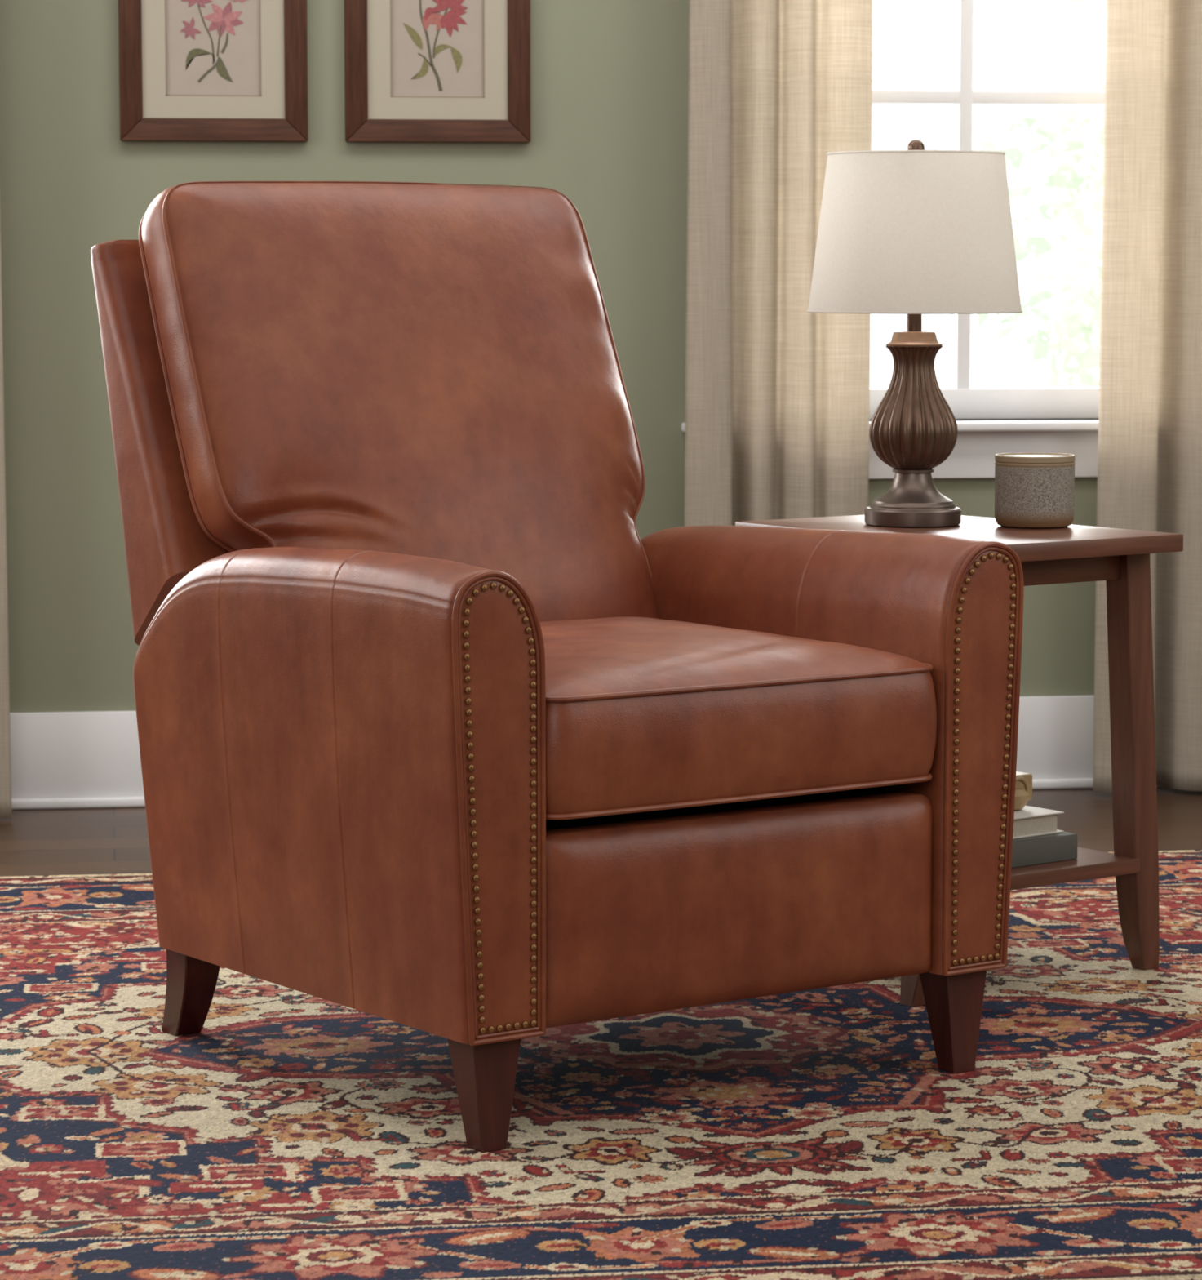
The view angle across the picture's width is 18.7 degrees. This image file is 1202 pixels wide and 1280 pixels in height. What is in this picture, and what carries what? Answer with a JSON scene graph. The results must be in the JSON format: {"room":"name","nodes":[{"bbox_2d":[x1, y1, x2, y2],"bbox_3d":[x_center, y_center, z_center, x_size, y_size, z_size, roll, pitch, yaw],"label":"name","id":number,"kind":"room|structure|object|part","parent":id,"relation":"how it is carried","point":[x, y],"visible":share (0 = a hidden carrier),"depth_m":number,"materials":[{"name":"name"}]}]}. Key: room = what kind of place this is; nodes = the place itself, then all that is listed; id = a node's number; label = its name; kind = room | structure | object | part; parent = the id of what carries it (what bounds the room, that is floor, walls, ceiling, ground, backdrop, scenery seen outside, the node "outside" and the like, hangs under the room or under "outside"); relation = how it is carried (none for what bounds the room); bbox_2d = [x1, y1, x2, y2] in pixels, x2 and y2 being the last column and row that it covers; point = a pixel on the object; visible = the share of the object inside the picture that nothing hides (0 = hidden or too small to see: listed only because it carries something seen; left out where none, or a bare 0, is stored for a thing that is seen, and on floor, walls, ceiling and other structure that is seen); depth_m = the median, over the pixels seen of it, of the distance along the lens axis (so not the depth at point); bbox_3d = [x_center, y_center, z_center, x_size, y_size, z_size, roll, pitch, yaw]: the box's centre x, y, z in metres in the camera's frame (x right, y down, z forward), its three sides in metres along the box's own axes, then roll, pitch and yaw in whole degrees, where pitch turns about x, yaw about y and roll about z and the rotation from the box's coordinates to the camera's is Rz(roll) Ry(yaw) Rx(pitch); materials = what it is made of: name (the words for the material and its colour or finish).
{"room":"living room","nodes":[
{"label":"living room","id":0,"kind":"room"},
{"bbox_2d":[0,0,1098,712],"bbox_3d":[-0.219,-1.050,6.770,6.000,2.700,0.120,-1,6,-8],"label":"wall","id":1,"kind":"structure","parent":0,"point":[610,78],"depth_m":6.71,"materials":[{"name":"green paint"}]},
{"bbox_2d":[0,224,12,818],"bbox_3d":[-1.240,-0.895,6.462,0.345,2.446,0.083,-1,6,-8],"label":"curtain","id":2,"kind":"object","parent":1,"relation":"hanging from","point":[5,731],"visible":1,"depth_m":6.55,"materials":[{"name":"fabric"}]},
{"bbox_2d":[118,0,308,142],"bbox_3d":[-0.706,-1.137,6.623,0.341,0.455,0.023,-1,6,-8],"label":"framed print","id":3,"kind":"object","parent":1,"relation":"attached to","point":[190,70],"visible":1,"depth_m":6.64,"materials":[{"name":"beige paper"}]},
{"bbox_3d":[-0.855,-1.135,6.603,0.042,0.452,0.023,-1,6,-8],"label":"frame rail","id":4,"kind":"part","parent":3,"relation":"part of","materials":[{"name":"brown wood"}]},
{"bbox_3d":[-0.706,-0.931,6.644,0.338,0.042,0.023,-1,6,-8],"label":"frame rail","id":5,"kind":"part","parent":3,"relation":"part of","materials":[{"name":"brown wood"}]},
{"bbox_3d":[-0.558,-1.139,6.643,0.042,0.452,0.023,-1,6,-8],"label":"frame rail","id":6,"kind":"part","parent":3,"relation":"part of","materials":[{"name":"brown wood"}]},
{"bbox_2d":[344,0,530,142],"bbox_3d":[-0.300,-1.142,6.677,0.341,0.455,0.023,-1,6,-8],"label":"framed print","id":7,"kind":"object","parent":1,"relation":"attached to","point":[427,71],"visible":1,"depth_m":6.69,"materials":[{"name":"beige paper"}]},
{"bbox_3d":[-0.448,-1.140,6.657,0.042,0.452,0.023,-1,6,-8],"label":"frame rail","id":8,"kind":"part","parent":7,"relation":"part of","materials":[{"name":"brown wood"}]},
{"bbox_3d":[-0.300,-0.937,6.699,0.338,0.042,0.023,-1,6,-8],"label":"frame rail","id":9,"kind":"part","parent":7,"relation":"part of","materials":[{"name":"brown wood"}]},
{"bbox_3d":[-0.151,-1.144,6.697,0.042,0.452,0.023,-1,6,-8],"label":"frame rail","id":10,"kind":"part","parent":7,"relation":"part of","materials":[{"name":"brown wood"}]},
{"bbox_2d":[9,695,1163,809],"bbox_3d":[-0.209,0.212,6.827,6.000,0.178,0.028,-1,6,-8],"label":"baseboard","id":11,"kind":"structure","parent":1,"relation":"attached to","point":[60,760],"depth_m":6.73,"materials":[{"name":"white paint"}]},
{"bbox_2d":[681,0,1105,479],"bbox_3d":[0.687,-1.111,6.859,1.090,1.608,0.175,-1,6,-8],"label":"window","id":12,"kind":"structure","parent":1,"relation":"in","point":[978,443],"depth_m":6.90,"materials":[{"name":"white paint"}]},
{"bbox_2d":[684,0,872,526],"bbox_3d":[0.324,-0.921,6.687,0.350,2.440,0.093,-1,6,-8],"label":"curtain","id":13,"kind":"object","parent":12,"relation":"hanging from","point":[778,392],"visible":0.63,"depth_m":6.69,"materials":[{"name":"fabric"}]},
{"bbox_3d":[0.690,-0.407,6.910,1.090,0.018,0.130,-1,6,-8],"label":"sill","id":14,"kind":"part","parent":12,"relation":"part of","materials":[{"name":"white paint"}]},
{"bbox_3d":[0.682,-1.120,6.893,0.856,1.403,0.035,-1,6,-8],"label":"sash","id":15,"kind":"part","parent":12,"relation":"part of","materials":[{"name":"white paint"}]},
{"bbox_2d":[1093,0,1201,792],"bbox_3d":[1.135,-0.933,6.802,0.420,2.440,0.098,-1,6,-8],"label":"curtain","id":16,"kind":"object","parent":12,"relation":"hanging from","point":[1150,450],"visible":0.85,"depth_m":6.81,"materials":[{"name":"fabric"}]},
{"bbox_2d":[0,786,1201,876],"bbox_3d":[0.347,0.772,2.749,6.200,0.100,8.570,-1,6,-8],"label":"floor","id":17,"kind":"structure","parent":0,"point":[79,841],"depth_m":6.46,"materials":[{"name":"brown wood"}]},
{"bbox_2d":[0,849,1201,1279],"bbox_3d":[0.095,0.509,4.768,3.796,0.008,2.621,-1,6,-8],"label":"rug","id":18,"kind":"object","parent":17,"relation":"on","point":[816,1134],"visible":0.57,"depth_m":4.22,"materials":[{"name":"fabric"}]},
{"bbox_2d":[90,181,1024,1152],"bbox_3d":[-0.096,-0.035,4.631,0.837,1.102,0.980,-4,7,-35],"label":"armchair","id":19,"kind":"object","parent":18,"relation":"on","point":[433,739],"visible":1,"depth_m":4.45,"materials":[{"name":"brown leather"}]},
{"bbox_3d":[-0.536,0.447,4.694,0.058,0.132,0.104,-4,7,-35],"label":"leg","id":20,"kind":"part","parent":19,"relation":"part of","materials":[{"name":"brown wood"}]},
{"bbox_3d":[-0.332,0.152,4.367,0.127,0.536,0.751,-4,7,-35],"label":"arm","id":21,"kind":"part","parent":19,"relation":"part of","materials":[{"name":"brown leather"}]},
{"bbox_2d":[141,182,659,622],"bbox_3d":[-0.242,-0.259,4.816,0.677,0.690,0.352,-4,7,-35],"label":"cushion","id":22,"kind":"object","parent":19,"relation":"on","point":[429,370],"depth_m":4.72,"materials":[{"name":"brown leather"}]},
{"bbox_3d":[-0.130,0.505,4.127,0.068,0.132,0.072,-4,7,-35],"label":"leg","id":23,"kind":"part","parent":19,"relation":"part of","materials":[{"name":"brown wood"}]},
{"bbox_3d":[-0.114,0.186,4.058,0.111,0.519,0.005,-4,7,-35],"label":"arm panel","id":24,"kind":"part","parent":19,"relation":"part of","materials":[{"name":"brown leather"}]},
{"bbox_2d":[539,616,937,813],"bbox_3d":[0.005,0.076,4.495,0.592,0.173,0.625,-4,7,-35],"label":"seat cushion","id":25,"kind":"object","parent":19,"relation":"on","point":[637,713],"depth_m":4.28,"materials":[{"name":"brown leather"}]},
{"bbox_3d":[0.164,0.315,4.301,0.588,0.222,0.051,-4,7,-35],"label":"footrest panel","id":26,"kind":"part","parent":19,"relation":"part of","materials":[{"name":"brown leather"}]},
{"bbox_3d":[0.248,0.111,4.775,0.128,0.533,0.752,-4,7,-35],"label":"arm","id":27,"kind":"part","parent":19,"relation":"part of","materials":[{"name":"brown leather"}]},
{"bbox_3d":[0.440,0.464,4.527,0.068,0.132,0.072,-4,7,-35],"label":"leg","id":28,"kind":"part","parent":19,"relation":"part of","materials":[{"name":"brown wood"}]},
{"bbox_3d":[0.469,0.144,4.467,0.111,0.519,0.005,-4,7,-35],"label":"arm panel","id":29,"kind":"part","parent":19,"relation":"part of","materials":[{"name":"brown leather"}]},
{"bbox_3d":[0.471,0.145,4.464,0.098,0.506,0.004,-4,7,-35],"label":"nailhead trim","id":30,"kind":"part","parent":19,"relation":"part of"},
{"bbox_2d":[735,515,1183,1006],"bbox_3d":[0.490,0.152,5.151,0.464,0.623,0.552,-4,7,-36],"label":"end table","id":31,"kind":"object","parent":18,"relation":"on","point":[1073,553],"visible":0.36,"depth_m":5.07,"materials":[{"name":"brown wood"}]},
{"bbox_3d":[0.462,0.191,4.898,0.117,0.599,0.060,-4,7,-36],"label":"leg","id":32,"kind":"part","parent":31,"relation":"part of","materials":[{"name":"brown wood"}]},
{"bbox_2d":[807,139,1022,528],"bbox_3d":[0.444,-0.434,5.151,0.304,0.543,0.304,-2,6,-17],"label":"table lamp","id":33,"kind":"object","parent":31,"relation":"on","point":[914,232],"visible":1,"depth_m":5.04,"materials":[{"name":"white fabric"}]},
{"bbox_3d":[0.444,-0.554,5.138,0.021,0.238,0.021,-2,6,-19],"label":"stem","id":34,"kind":"part","parent":33,"relation":"part of","materials":[{"name":"brown metal"}]},
{"bbox_3d":[0.444,-0.574,5.136,0.301,0.221,0.301,-2,6,-19],"label":"lamp shade","id":35,"kind":"part","parent":33,"relation":"part of","materials":[{"name":"white fabric"}]},
{"bbox_2d":[995,453,1075,528],"bbox_3d":[0.612,-0.211,5.137,0.112,0.102,0.112,-1,6,-8],"label":"jar","id":36,"kind":"object","parent":31,"relation":"on","point":[1033,491],"visible":1,"depth_m":5.09,"materials":[{"name":"grey ceramic"}]},
{"bbox_3d":[0.612,-0.254,5.132,0.112,0.015,0.112,-1,6,-8],"label":"lid","id":37,"kind":"part","parent":36,"relation":"part of","materials":[{"name":"beige wood"}]},
{"bbox_2d":[1012,831,1078,867],"bbox_3d":[0.530,0.289,5.089,0.220,0.035,0.162,-5,7,-38],"label":"book","id":38,"kind":"object","parent":31,"relation":"on","point":[1053,847],"visible":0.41,"depth_m":5.05,"materials":[{"name":"grey paper"}]},
{"bbox_2d":[1013,805,1064,839],"bbox_3d":[0.522,0.256,5.094,0.208,0.029,0.145,-5,7,-38],"label":"book","id":39,"kind":"object","parent":38,"relation":"on","point":[1028,821],"visible":0.2,"depth_m":5.08,"materials":[{"name":"beige paper"}]},
{"bbox_2d":[1014,771,1032,809],"bbox_3d":[0.574,0.213,5.118,0.060,0.050,0.058,-4,7,-36],"label":"ornament","id":40,"kind":"object","parent":39,"relation":"on","point":[1024,786],"visible":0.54,"depth_m":5.10,"materials":[{"name":"beige ceramic"}]},
{"bbox_2d":[1010,846,1140,890],"bbox_3d":[0.489,0.308,5.180,0.340,0.021,0.441,-4,7,-36],"label":"shelf","id":41,"kind":"object","parent":31,"relation":"attached to","point":[1124,864],"depth_m":5.06,"materials":[{"name":"brown wood"}]},
{"bbox_3d":[0.749,0.169,5.106,0.099,0.599,0.059,-4,7,-36],"label":"leg","id":42,"kind":"part","parent":31,"relation":"part of","materials":[{"name":"brown wood"}]},
{"label":"outside","id":43,"kind":"structure","parent":0,"visible":0},
{"bbox_3d":[-0.186,-0.847,23.803,38.000,0.200,32.850,-1,6,-8],"label":"ground","id":44,"kind":"structure","parent":43,"visible":0},
{"bbox_2d":[870,0,937,368],"bbox_3d":[-0.001,-2.176,14.117,2.712,4.436,3.043,-1,6,-8],"label":"tree","id":45,"kind":"object","parent":44,"relation":"on","point":[920,132],"visible":0.02,"depth_m":14.08,"materials":[{"name":"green plant"}]},
{"bbox_2d":[872,0,1106,368],"bbox_3d":[2.994,-3.549,18.816,4.342,6.202,4.316,-1,6,-8],"label":"tree","id":46,"kind":"object","parent":44,"relation":"on","point":[1015,11],"visible":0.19,"depth_m":18.78,"materials":[{"name":"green plant"}]},
{"bbox_2d":[932,0,1106,386],"bbox_3d":[2.318,-1.398,12.624,2.589,3.197,2.627,3,6,24],"label":"tree","id":47,"kind":"object","parent":44,"relation":"on","point":[1081,204],"visible":0.26,"depth_m":12.39,"materials":[{"name":"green plant"}]}
]}

